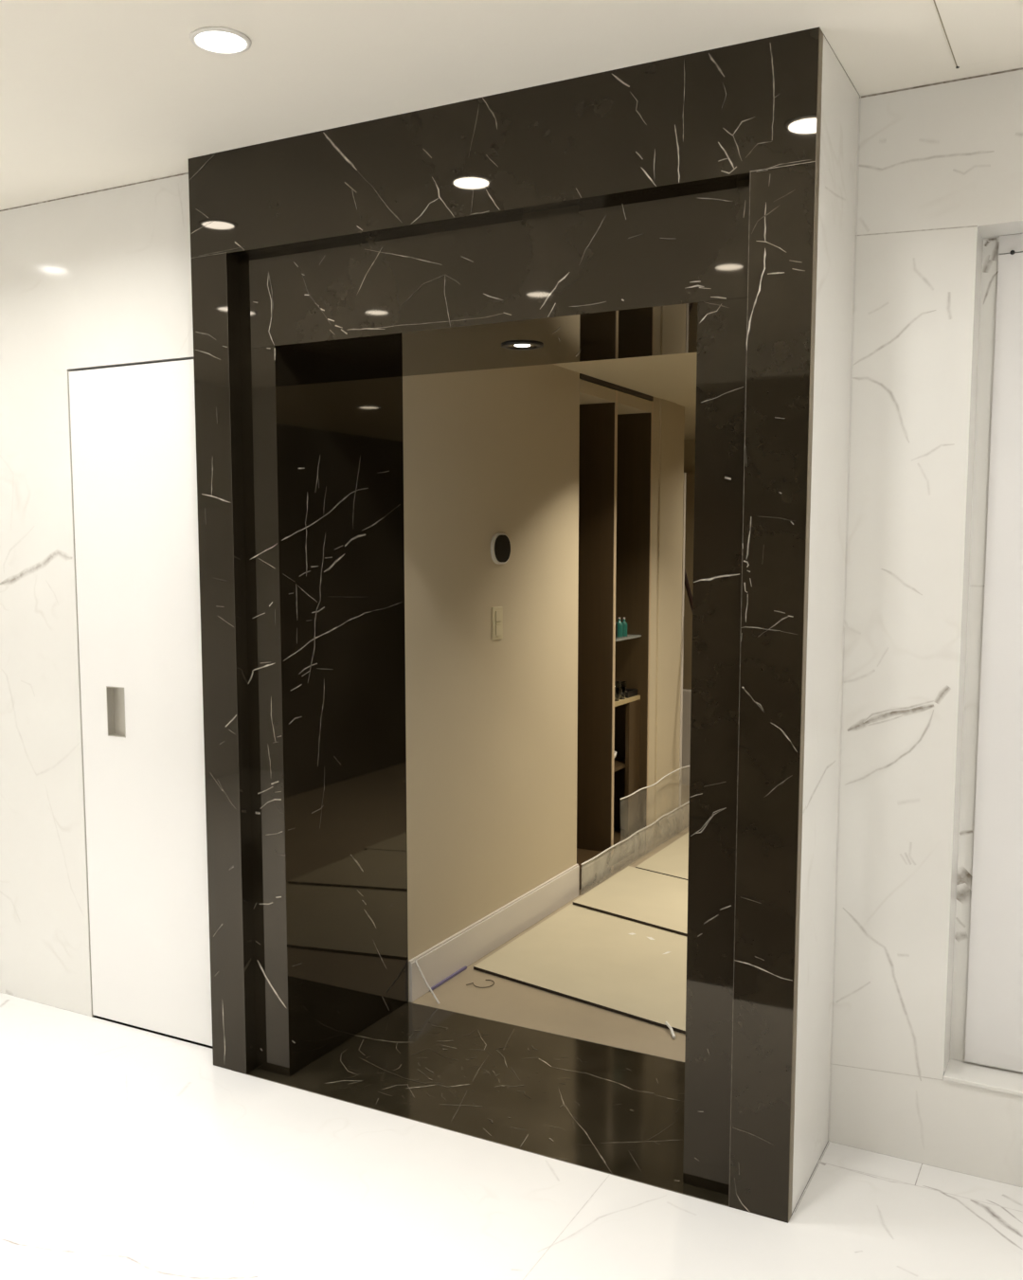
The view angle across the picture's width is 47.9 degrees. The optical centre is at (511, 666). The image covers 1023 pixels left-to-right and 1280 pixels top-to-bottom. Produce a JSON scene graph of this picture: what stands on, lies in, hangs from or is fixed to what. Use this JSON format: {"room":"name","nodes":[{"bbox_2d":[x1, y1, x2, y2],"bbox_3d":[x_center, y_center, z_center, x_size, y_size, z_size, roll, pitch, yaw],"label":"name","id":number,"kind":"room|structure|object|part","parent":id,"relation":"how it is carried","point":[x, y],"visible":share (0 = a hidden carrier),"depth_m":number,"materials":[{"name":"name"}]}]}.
{"room":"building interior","nodes":[
{"label":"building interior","id":0,"kind":"room"},
{"bbox_2d":[0,172,193,1016],"bbox_3d":[-2.132,-0.189,4.205,3.000,2.636,0.221,3,7,28],"label":"wall","id":1,"kind":"structure","parent":0,"point":[101,279],"depth_m":3.72,"materials":[{"name":"white stone"}]},
{"bbox_2d":[67,359,212,1045],"bbox_3d":[-1.113,0.129,3.604,0.605,2.106,0.061,3,7,28],"label":"door","id":2,"kind":"structure","parent":1,"relation":"in","point":[133,436],"depth_m":3.59,"materials":[{"name":"white paint"}]},
{"bbox_3d":[-1.244,0.143,3.658,0.078,0.159,0.031,3,7,28],"label":"recessed pull","id":3,"kind":"part","parent":2,"relation":"part of","materials":[{"name":"metal"}]},
{"bbox_2d":[0,992,1022,1279],"bbox_3d":[-1.025,1.403,1.745,7.400,0.050,4.016,3,7,28],"label":"floor","id":4,"kind":"structure","parent":0,"point":[126,1153],"depth_m":2.76,"materials":[{"name":"white tile"}]},
{"bbox_2d":[247,1001,736,1208],"bbox_3d":[0.026,1.231,3.369,1.468,0.041,0.685,3,7,28],"label":"threshold","id":5,"kind":"object","parent":4,"relation":"on","point":[602,1108],"visible":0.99,"depth_m":3.32,"materials":[{"name":"stone"}]},
{"bbox_2d":[0,0,1022,210],"bbox_3d":[-1.024,-1.257,1.472,7.400,0.050,4.016,3,7,28],"label":"ceiling","id":6,"kind":"structure","parent":0,"point":[96,95],"depth_m":2.54,"materials":[{"name":"paint"}]},
{"bbox_2d":[189,26,251,54],"bbox_3d":[-0.618,-1.329,2.450,0.128,0.006,0.128,3,7,28],"label":"recessed light","id":7,"kind":"object","parent":6,"relation":"in","point":[219,40],"visible":1,"depth_m":2.44,"materials":[{"name":"white"}]},
{"bbox_2d":[933,0,1022,68],"bbox_3d":[1.138,-1.290,2.065,0.734,0.006,0.790,3,7,28],"label":"ceiling access panel","id":8,"kind":"object","parent":6,"relation":"attached to","point":[976,31],"visible":1,"depth_m":2.39,"materials":[{"name":"paint"}]},
{"bbox_2d":[402,363,685,1001],"bbox_3d":[0.175,-0.118,5.085,0.258,2.295,2.713,3,7,28],"label":"wall","id":9,"kind":"structure","parent":0,"point":[492,726],"depth_m":4.42,"materials":[{"name":"paint"}]},
{"bbox_2d":[431,965,467,991],"bbox_3d":[-0.226,1.125,4.154,0.006,0.009,0.250,3,7,28],"label":"tape","id":10,"kind":"object","parent":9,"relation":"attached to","point":[465,966],"visible":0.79,"depth_m":4.15,"materials":[{"name":"purple plastic"}]},
{"bbox_2d":[408,864,579,1002],"bbox_3d":[-0.023,1.017,4.549,0.014,0.146,1.378,3,7,28],"label":"baseboard","id":11,"kind":"structure","parent":9,"relation":"attached to","point":[478,939],"depth_m":4.43,"materials":[{"name":"paint"}]},
{"bbox_2d":[491,606,503,640],"bbox_3d":[-0.051,-0.164,4.379,0.010,0.125,0.078,3,7,28],"label":"light switch","id":12,"kind":"object","parent":9,"relation":"attached to","point":[497,611],"visible":1,"depth_m":4.37,"materials":[{"name":"beige plastic"}]},
{"bbox_2d":[490,532,510,564],"bbox_3d":[-0.039,-0.447,4.371,0.012,0.118,0.146,3,7,28],"label":"thermostat","id":13,"kind":"object","parent":9,"relation":"attached to","point":[500,544],"visible":1,"depth_m":4.35,"materials":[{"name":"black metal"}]},
{"bbox_2d":[579,373,653,400],"bbox_3d":[0.493,-1.284,5.318,0.015,0.021,0.865,3,7,28],"label":"trim","id":14,"kind":"structure","parent":9,"relation":"attached to","point":[585,377],"depth_m":5.27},
{"bbox_2d":[678,472,685,830],"bbox_3d":[0.901,-0.066,6.265,0.066,1.950,0.028,3,7,28],"label":"trim","id":15,"kind":"structure","parent":9,"relation":"attached to","point":[684,500],"depth_m":6.24,"materials":[{"name":"paint"}]},
{"bbox_2d":[409,784,689,1062],"bbox_3d":[0.934,0.927,6.381,4.900,0.050,5.513,3,7,28],"label":"floor","id":16,"kind":"structure","parent":0,"point":[509,1001],"depth_m":3.90,"materials":[{"name":"tile"}]},
{"bbox_2d":[414,960,439,1004],"bbox_3d":[-0.288,1.080,3.940,0.100,0.139,0.006,3,7,28],"label":"stick","id":17,"kind":"object","parent":16,"relation":"on","point":[427,984],"visible":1,"depth_m":3.94,"materials":[{"name":"white plastic"}]},
{"bbox_2d":[466,979,494,988],"bbox_3d":[-0.103,1.133,4.099,0.100,0.002,0.063,-4,7,-32],"label":"wire","id":18,"kind":"object","parent":16,"relation":"on","point":[486,980],"visible":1,"depth_m":4.09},
{"bbox_2d":[473,902,686,1034],"bbox_3d":[0.534,1.115,4.250,1.392,0.011,0.843,5,8,39],"label":"sheet","id":19,"kind":"object","parent":16,"relation":"on","point":[585,955],"visible":0.57,"depth_m":4.29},
{"bbox_2d":[665,1021,675,1038],"bbox_3d":[0.512,1.167,3.695,0.014,0.019,0.094,-1,6,-8],"label":"scrap","id":20,"kind":"object","parent":19,"relation":"on","point":[666,1022],"visible":1,"depth_m":3.69,"materials":[{"name":"white plastic"}]},
{"bbox_2d":[576,378,653,890],"bbox_3d":[0.179,-0.159,5.604,0.725,2.270,0.871,3,7,28],"label":"shelf unit","id":21,"kind":"object","parent":16,"relation":"on","point":[616,451],"visible":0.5,"depth_m":5.53,"materials":[{"name":"brown wood"}]},
{"bbox_3d":[0.171,-0.156,5.573,0.701,2.270,0.020,3,7,28],"label":"divider panel","id":22,"kind":"part","parent":21,"relation":"part of","materials":[{"name":"brown wood"}]},
{"bbox_3d":[0.483,-0.139,5.409,0.004,2.270,0.024,3,7,28],"label":"edge trim","id":23,"kind":"part","parent":21,"relation":"part of","materials":[{"name":"wood"}]},
{"bbox_3d":[0.188,-1.260,5.487,0.704,0.055,0.871,3,7,28],"label":"panel","id":24,"kind":"part","parent":21,"relation":"part of","materials":[{"name":"paint"}]},
{"bbox_2d":[615,621,617,638],"bbox_3d":[0.488,-0.193,5.612,0.060,0.110,0.060,3,7,28],"label":"bottle","id":25,"kind":"object","parent":21,"relation":"on","point":[616,621],"visible":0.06,"depth_m":5.60,"materials":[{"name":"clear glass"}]},
{"bbox_2d":[614,682,620,701],"bbox_3d":[0.503,0.125,5.642,0.064,0.085,0.064,3,7,28],"label":"glass tumbler","id":26,"kind":"object","parent":21,"relation":"on","point":[617,685],"visible":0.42,"depth_m":5.62,"materials":[{"name":"clear glass"}]},
{"bbox_3d":[0.252,0.491,5.858,0.640,0.015,0.438,3,7,28],"label":"shelf","id":27,"kind":"part","parent":21,"relation":"part of","materials":[{"name":"brown wood"}]},
{"bbox_2d":[616,616,623,637],"bbox_3d":[0.531,-0.193,5.663,0.034,0.100,0.034,3,7,28],"label":"bottle","id":28,"kind":"object","parent":21,"relation":"on","point":[620,623],"visible":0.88,"depth_m":5.65,"materials":[{"name":"teal glass"}]},
{"bbox_2d":[614,681,626,699],"bbox_3d":[0.539,0.118,5.710,0.064,0.085,0.064,3,7,28],"label":"glass tumbler","id":29,"kind":"object","parent":21,"relation":"on","point":[622,692],"visible":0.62,"depth_m":5.69,"materials":[{"name":"clear glass"}]},
{"bbox_2d":[622,616,627,636],"bbox_3d":[0.560,-0.196,5.716,0.034,0.095,0.034,3,7,28],"label":"bottle","id":30,"kind":"object","parent":21,"relation":"on","point":[624,626],"visible":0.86,"depth_m":5.70,"materials":[{"name":"teal glass"}]},
{"bbox_2d":[614,695,640,706],"bbox_3d":[0.261,0.161,5.819,0.661,0.020,0.438,3,7,28],"label":"countertop","id":31,"kind":"structure","parent":21,"relation":"on","point":[621,701],"depth_m":5.70,"materials":[{"name":"brown wood"}]},
{"bbox_2d":[625,688,637,698],"bbox_3d":[0.577,0.136,5.815,0.080,0.030,0.130,3,7,28],"label":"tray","id":32,"kind":"object","parent":21,"relation":"on","point":[630,693],"visible":0.38,"depth_m":5.80,"materials":[{"name":"black"}]},
{"bbox_3d":[0.613,0.513,5.835,0.020,0.685,0.142,3,7,28],"label":"cupboard door","id":33,"kind":"part","parent":21,"relation":"part of","materials":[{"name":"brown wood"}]},
{"bbox_3d":[0.386,-0.197,5.976,0.701,2.270,0.018,3,7,28],"label":"panel","id":34,"kind":"part","parent":21,"relation":"part of","materials":[{"name":"brown wood"}]},
{"bbox_3d":[0.698,-0.181,5.813,0.004,2.270,0.015,3,7,28],"label":"edge trim","id":35,"kind":"part","parent":21,"relation":"part of","materials":[{"name":"wood"}]},
{"bbox_2d":[573,865,687,936],"bbox_3d":[0.858,1.041,4.854,1.393,0.011,0.616,6,8,43],"label":"sheet","id":36,"kind":"object","parent":16,"relation":"on","point":[636,894],"visible":0.36,"depth_m":5.04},
{"bbox_2d":[580,801,689,885],"bbox_3d":[0.662,0.886,5.804,0.014,0.148,1.485,3,7,28],"label":"plastic film","id":37,"kind":"object","parent":16,"relation":"on","point":[587,867],"visible":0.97,"depth_m":5.38,"materials":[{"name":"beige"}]},
{"bbox_2d":[619,765,689,799],"bbox_3d":[0.770,0.759,5.969,0.011,0.367,1.060,3,7,28],"label":"plastic film","id":38,"kind":"object","parent":16,"relation":"on","point":[687,766],"visible":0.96,"depth_m":5.85,"materials":[{"name":"beige"}]},
{"bbox_2d":[635,832,688,880],"bbox_3d":[1.229,0.984,5.486,1.437,0.020,0.770,6,8,43],"label":"sheet","id":39,"kind":"object","parent":16,"relation":"on","point":[673,860],"visible":0.14,"depth_m":5.64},
{"bbox_2d":[681,688,691,785],"bbox_3d":[1.322,0.475,7.501,0.500,0.620,0.100,3,7,28],"label":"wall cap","id":40,"kind":"object","parent":16,"relation":"on","point":[687,694],"visible":0.02,"depth_m":7.54,"materials":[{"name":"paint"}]},
{"bbox_2d":[685,568,692,612],"bbox_3d":[1.010,0.173,6.293,0.195,1.418,0.028,3,7,28],"label":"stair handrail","id":41,"kind":"object","parent":16,"relation":"on","point":[687,585],"visible":0.19,"depth_m":6.25,"materials":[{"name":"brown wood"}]},
{"bbox_2d":[553,352,696,439],"bbox_3d":[0.934,-1.406,6.141,4.900,0.050,5.513,3,7,28],"label":"ceiling","id":42,"kind":"structure","parent":0,"point":[669,377],"depth_m":5.01,"materials":[{"name":"paint"}]},
{"bbox_2d":[684,439,695,473],"bbox_3d":[1.780,-0.402,7.849,4.900,2.295,0.100,3,7,28],"label":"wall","id":43,"kind":"structure","parent":0,"point":[689,444],"depth_m":7.98,"materials":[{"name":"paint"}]},
{"bbox_2d":[683,472,694,689],"bbox_3d":[1.698,-0.281,7.814,1.400,2.060,0.059,3,7,28],"label":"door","id":44,"kind":"structure","parent":43,"relation":"in","point":[690,477],"depth_m":7.99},
{"bbox_2d":[792,35,859,1213],"bbox_3d":[0.797,-0.053,2.842,0.020,2.625,0.646,3,7,28],"label":"wall","id":45,"kind":"structure","parent":0,"point":[839,98],"depth_m":2.71,"materials":[{"name":"white stone"}]},
{"bbox_2d":[829,67,1022,1187],"bbox_3d":[2.068,-0.006,2.387,2.666,2.625,0.264,3,7,28],"label":"wall","id":46,"kind":"structure","parent":0,"point":[940,165],"depth_m":2.82,"materials":[{"name":"white stone"}]},
{"bbox_2d":[943,1071,1022,1096],"bbox_3d":[2.091,1.078,2.347,2.284,0.010,0.030,3,7,28],"label":"trim","id":47,"kind":"structure","parent":46,"relation":"attached to","point":[948,1076],"depth_m":2.83,"materials":[{"name":"white stone"}]},
{"bbox_2d":[964,252,1022,1072],"bbox_3d":[2.160,0.069,2.335,2.248,2.006,0.012,3,7,28],"label":"door","id":48,"kind":"structure","parent":46,"relation":"in","point":[994,1036],"depth_m":2.84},
{"bbox_2d":[998,233,1022,254],"bbox_3d":[2.160,-0.951,2.229,2.248,0.040,0.014,3,7,28],"label":"trim","id":49,"kind":"structure","parent":46,"relation":"attached to","point":[1007,243],"depth_m":2.73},
{"bbox_3d":[0.040,-1.155,3.155,1.261,0.498,0.616,3,7,28],"label":"wall","id":50,"kind":"structure","parent":0,"visible":0},
{"bbox_2d":[188,27,823,1223],"bbox_3d":[0.031,-0.094,3.229,1.740,2.624,0.686,3,7,28],"label":"door surround","id":51,"kind":"object","parent":50,"relation":"attached to","point":[670,206],"visible":1,"depth_m":2.90,"materials":[{"name":"stone"}]},
{"bbox_2d":[501,341,543,350],"bbox_3d":[0.030,-0.879,3.160,0.118,0.004,0.118,3,7,28],"label":"recessed light","id":52,"kind":"object","parent":51,"relation":"attached to","point":[517,345],"visible":1,"depth_m":3.15,"materials":[{"name":"black"}]}
]}

